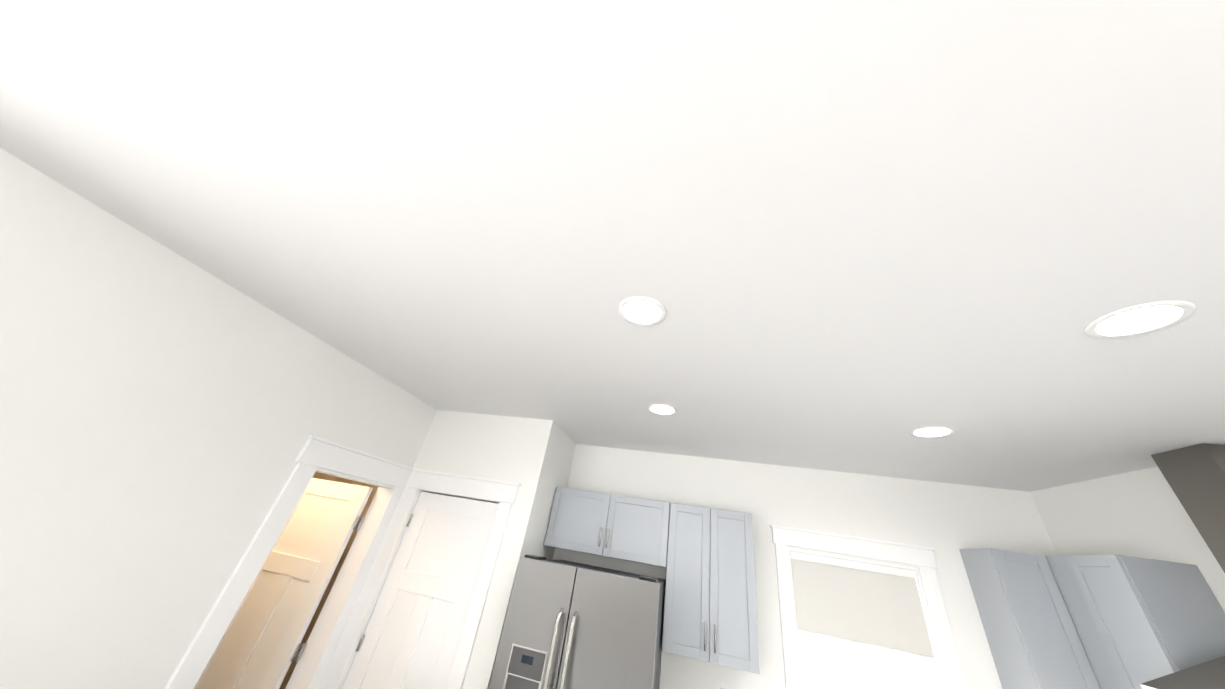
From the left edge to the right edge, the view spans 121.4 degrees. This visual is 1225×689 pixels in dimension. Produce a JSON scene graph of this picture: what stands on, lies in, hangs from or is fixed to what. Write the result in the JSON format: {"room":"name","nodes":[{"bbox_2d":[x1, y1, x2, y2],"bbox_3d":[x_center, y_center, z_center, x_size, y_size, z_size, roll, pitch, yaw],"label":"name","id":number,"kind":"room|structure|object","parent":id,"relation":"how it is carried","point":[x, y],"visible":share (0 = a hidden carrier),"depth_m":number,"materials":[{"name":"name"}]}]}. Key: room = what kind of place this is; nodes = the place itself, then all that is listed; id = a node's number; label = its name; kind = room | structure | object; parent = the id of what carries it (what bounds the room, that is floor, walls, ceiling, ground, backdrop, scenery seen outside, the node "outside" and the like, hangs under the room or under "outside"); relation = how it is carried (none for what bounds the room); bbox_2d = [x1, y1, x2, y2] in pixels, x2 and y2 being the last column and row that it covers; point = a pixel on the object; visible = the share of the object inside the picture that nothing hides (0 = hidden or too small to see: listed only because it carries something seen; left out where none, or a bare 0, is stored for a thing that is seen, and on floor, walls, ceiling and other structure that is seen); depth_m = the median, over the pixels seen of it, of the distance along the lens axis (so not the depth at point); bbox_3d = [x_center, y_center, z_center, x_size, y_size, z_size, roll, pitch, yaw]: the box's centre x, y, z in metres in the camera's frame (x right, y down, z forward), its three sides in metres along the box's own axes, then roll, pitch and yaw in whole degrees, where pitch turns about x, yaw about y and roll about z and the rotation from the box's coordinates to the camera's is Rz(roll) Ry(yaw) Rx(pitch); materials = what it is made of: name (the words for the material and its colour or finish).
{"room":"kitchen","nodes":[
{"label":"kitchen","id":0,"kind":"room"},
{"bbox_2d":[0,148,453,688],"bbox_3d":[-2.431,0.207,-0.019,0.120,2.770,7.750,2,-31,14],"label":"wall","id":1,"kind":"structure","parent":0,"point":[165,412],"depth_m":1.44,"materials":[{"name":"white paint"}]},
{"bbox_2d":[194,478,372,688],"bbox_3d":[-2.382,1.992,2.294,0.742,2.038,0.059,2,-31,14],"label":"hall door","id":2,"kind":"structure","parent":1,"relation":"in","point":[260,642],"depth_m":2.41,"materials":[{"name":"white paint"}]},
{"bbox_2d":[164,434,520,688],"bbox_3d":[-1.512,1.803,1.896,1.152,2.245,1.075,2,-31,14],"label":"door frame","id":3,"kind":"structure","parent":1,"relation":"attached to","point":[325,661],"depth_m":2.23,"materials":[{"name":"white paint"}]},
{"bbox_2d":[279,481,378,688],"bbox_3d":[-2.366,2.184,3.320,1.190,2.770,0.100,2,-31,14],"label":"wall","id":4,"kind":"structure","parent":0,"point":[285,681],"depth_m":3.27,"materials":[{"name":"beige paint"}]},
{"bbox_2d":[312,472,352,483],"bbox_3d":[-3.255,1.470,2.372,0.100,2.770,2.750,2,-31,14],"label":"wall","id":5,"kind":"structure","parent":0,"point":[319,475],"depth_m":3.55,"materials":[{"name":"beige paint"}]},
{"bbox_2d":[413,410,575,688],"bbox_3d":[-1.199,1.987,2.639,1.144,2.770,0.710,2,-31,14],"label":"wall","id":6,"kind":"structure","parent":0,"point":[533,457],"depth_m":2.81,"materials":[{"name":"white paint"}]},
{"bbox_2d":[342,492,498,688],"bbox_3d":[-1.373,2.091,2.197,0.737,2.074,0.097,2,-31,14],"label":"closet door","id":7,"kind":"structure","parent":6,"relation":"in","point":[410,637],"depth_m":2.40,"materials":[{"name":"white paint"}]},
{"bbox_2d":[0,0,1224,491],"bbox_3d":[-0.439,-0.957,0.272,6.400,0.100,7.750,2,-31,14],"label":"ceiling","id":8,"kind":"structure","parent":0,"point":[858,236],"depth_m":0.96,"materials":[{"name":"white paint"}]},
{"bbox_2d":[618,296,666,325],"bbox_3d":[0.120,-0.131,1.402,0.200,0.005,0.200,2,-31,14],"label":"recessed light","id":9,"kind":"object","parent":8,"relation":"in","point":[641,311],"visible":1,"depth_m":1.39,"materials":[{"name":"white paint"}]},
{"bbox_2d":[648,404,676,414],"bbox_3d":[0.335,0.439,2.306,0.200,0.005,0.200,2,-31,14],"label":"recessed light","id":10,"kind":"object","parent":8,"relation":"in","point":[661,409],"visible":1,"depth_m":2.30,"materials":[{"name":"white paint"}]},
{"bbox_2d":[909,426,954,437],"bbox_3d":[1.831,0.504,1.971,0.200,0.005,0.200,2,-31,14],"label":"recessed light","id":11,"kind":"object","parent":8,"relation":"in","point":[932,432],"visible":0.98,"depth_m":1.97,"materials":[{"name":"white paint"}]},
{"bbox_2d":[1084,300,1195,338],"bbox_3d":[1.615,-0.071,1.059,0.200,0.005,0.200,2,-31,14],"label":"recessed light","id":12,"kind":"object","parent":8,"relation":"in","point":[1141,319],"visible":1,"depth_m":1.05,"materials":[{"name":"white paint"}]},
{"bbox_2d":[553,444,1056,688],"bbox_3d":[1.236,2.290,2.429,3.946,2.770,0.150,2,-31,14],"label":"wall","id":13,"kind":"structure","parent":0,"point":[947,521],"depth_m":2.73,"materials":[{"name":"white paint"}]},
{"bbox_2d":[544,487,671,570],"bbox_3d":[-0.019,1.527,2.901,0.985,0.450,0.317,2,-31,14],"label":"upper cabinet","id":14,"kind":"object","parent":13,"relation":"attached to","point":[633,529],"depth_m":2.76,"materials":[{"name":"grey paint"}]},
{"bbox_2d":[662,503,759,673],"bbox_3d":[0.726,1.756,2.594,0.617,0.925,0.317,2,-31,14],"label":"upper cabinet","id":15,"kind":"object","parent":13,"relation":"attached to","point":[710,611],"depth_m":2.43,"materials":[{"name":"grey paint"}]},
{"bbox_2d":[716,680,726,688],"bbox_3d":[0.754,2.403,2.369,0.072,0.116,0.008,2,-31,14],"label":"electrical outlet","id":16,"kind":"object","parent":13,"relation":"attached to","point":[721,685],"visible":1,"depth_m":2.39,"materials":[{"name":"white plastic"}]},
{"bbox_2d":[770,525,967,688],"bbox_3d":[1.758,2.061,2.428,1.123,1.245,0.200,2,-31,14],"label":"window unit","id":17,"kind":"structure","parent":13,"relation":"in","point":[930,678],"depth_m":2.46,"materials":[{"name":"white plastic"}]},
{"bbox_2d":[790,551,935,660],"bbox_3d":[1.780,1.879,2.516,0.840,0.507,0.055,2,-31,14],"label":"window shade","id":18,"kind":"object","parent":17,"relation":"attached to","point":[879,607],"visible":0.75,"depth_m":2.50,"materials":[{"name":"fabric"}]},
{"bbox_2d":[959,548,1087,688],"bbox_3d":[2.598,1.822,2.140,0.285,0.915,0.317,2,-31,14],"label":"upper cabinet","id":19,"kind":"object","parent":13,"relation":"attached to","point":[1029,646],"depth_m":2.12,"materials":[{"name":"grey paint"}]},
{"bbox_2d":[1030,466,1224,611],"bbox_3d":[2.369,0.328,-1.243,0.150,2.770,7.600,2,-31,14],"label":"wall","id":20,"kind":"structure","parent":0,"point":[1142,513],"depth_m":2.04,"materials":[{"name":"white paint"}]},
{"bbox_2d":[1032,554,1131,688],"bbox_3d":[2.810,1.699,1.868,0.358,0.915,0.225,2,-31,14],"label":"upper cabinet","id":21,"kind":"object","parent":20,"relation":"attached to","point":[1090,622],"depth_m":1.98,"materials":[{"name":"grey paint"}]},
{"bbox_2d":[1072,555,1224,688],"bbox_3d":[2.792,1.592,1.691,0.317,0.915,0.301,2,-31,14],"label":"upper cabinet","id":22,"kind":"object","parent":20,"relation":"attached to","point":[1161,618],"depth_m":1.73,"materials":[{"name":"grey paint"}]},
{"bbox_2d":[1140,443,1224,688],"bbox_3d":[2.674,0.977,1.464,0.479,1.065,0.747,2,-31,14],"label":"hood chimney","id":23,"kind":"object","parent":20,"relation":"attached to","point":[1194,475],"visible":1,"depth_m":1.60,"materials":[{"name":"silver metal"}]},
{"bbox_3d":[-0.866,1.481,-1.163,6.400,0.080,7.750,2,-31,14],"label":"floor","id":24,"kind":"structure","parent":0,"visible":0},
{"bbox_2d":[488,555,665,688],"bbox_3d":[-0.222,2.358,2.016,0.898,1.805,0.942,2,-31,14],"label":"refrigerator","id":25,"kind":"object","parent":24,"relation":"on","point":[571,625],"visible":0.98,"depth_m":1.98,"materials":[{"name":"silver metal"}]},
{"label":"outside","id":26,"kind":"structure","parent":0,"visible":0},
{"bbox_2d":[806,639,926,688],"bbox_3d":[2.095,2.155,4.168,14.000,7.000,0.020,2,-31,14],"label":"sky","id":27,"kind":"structure","parent":26,"point":[848,677],"depth_m":3.40,"materials":[{"name":"white"}]}
]}

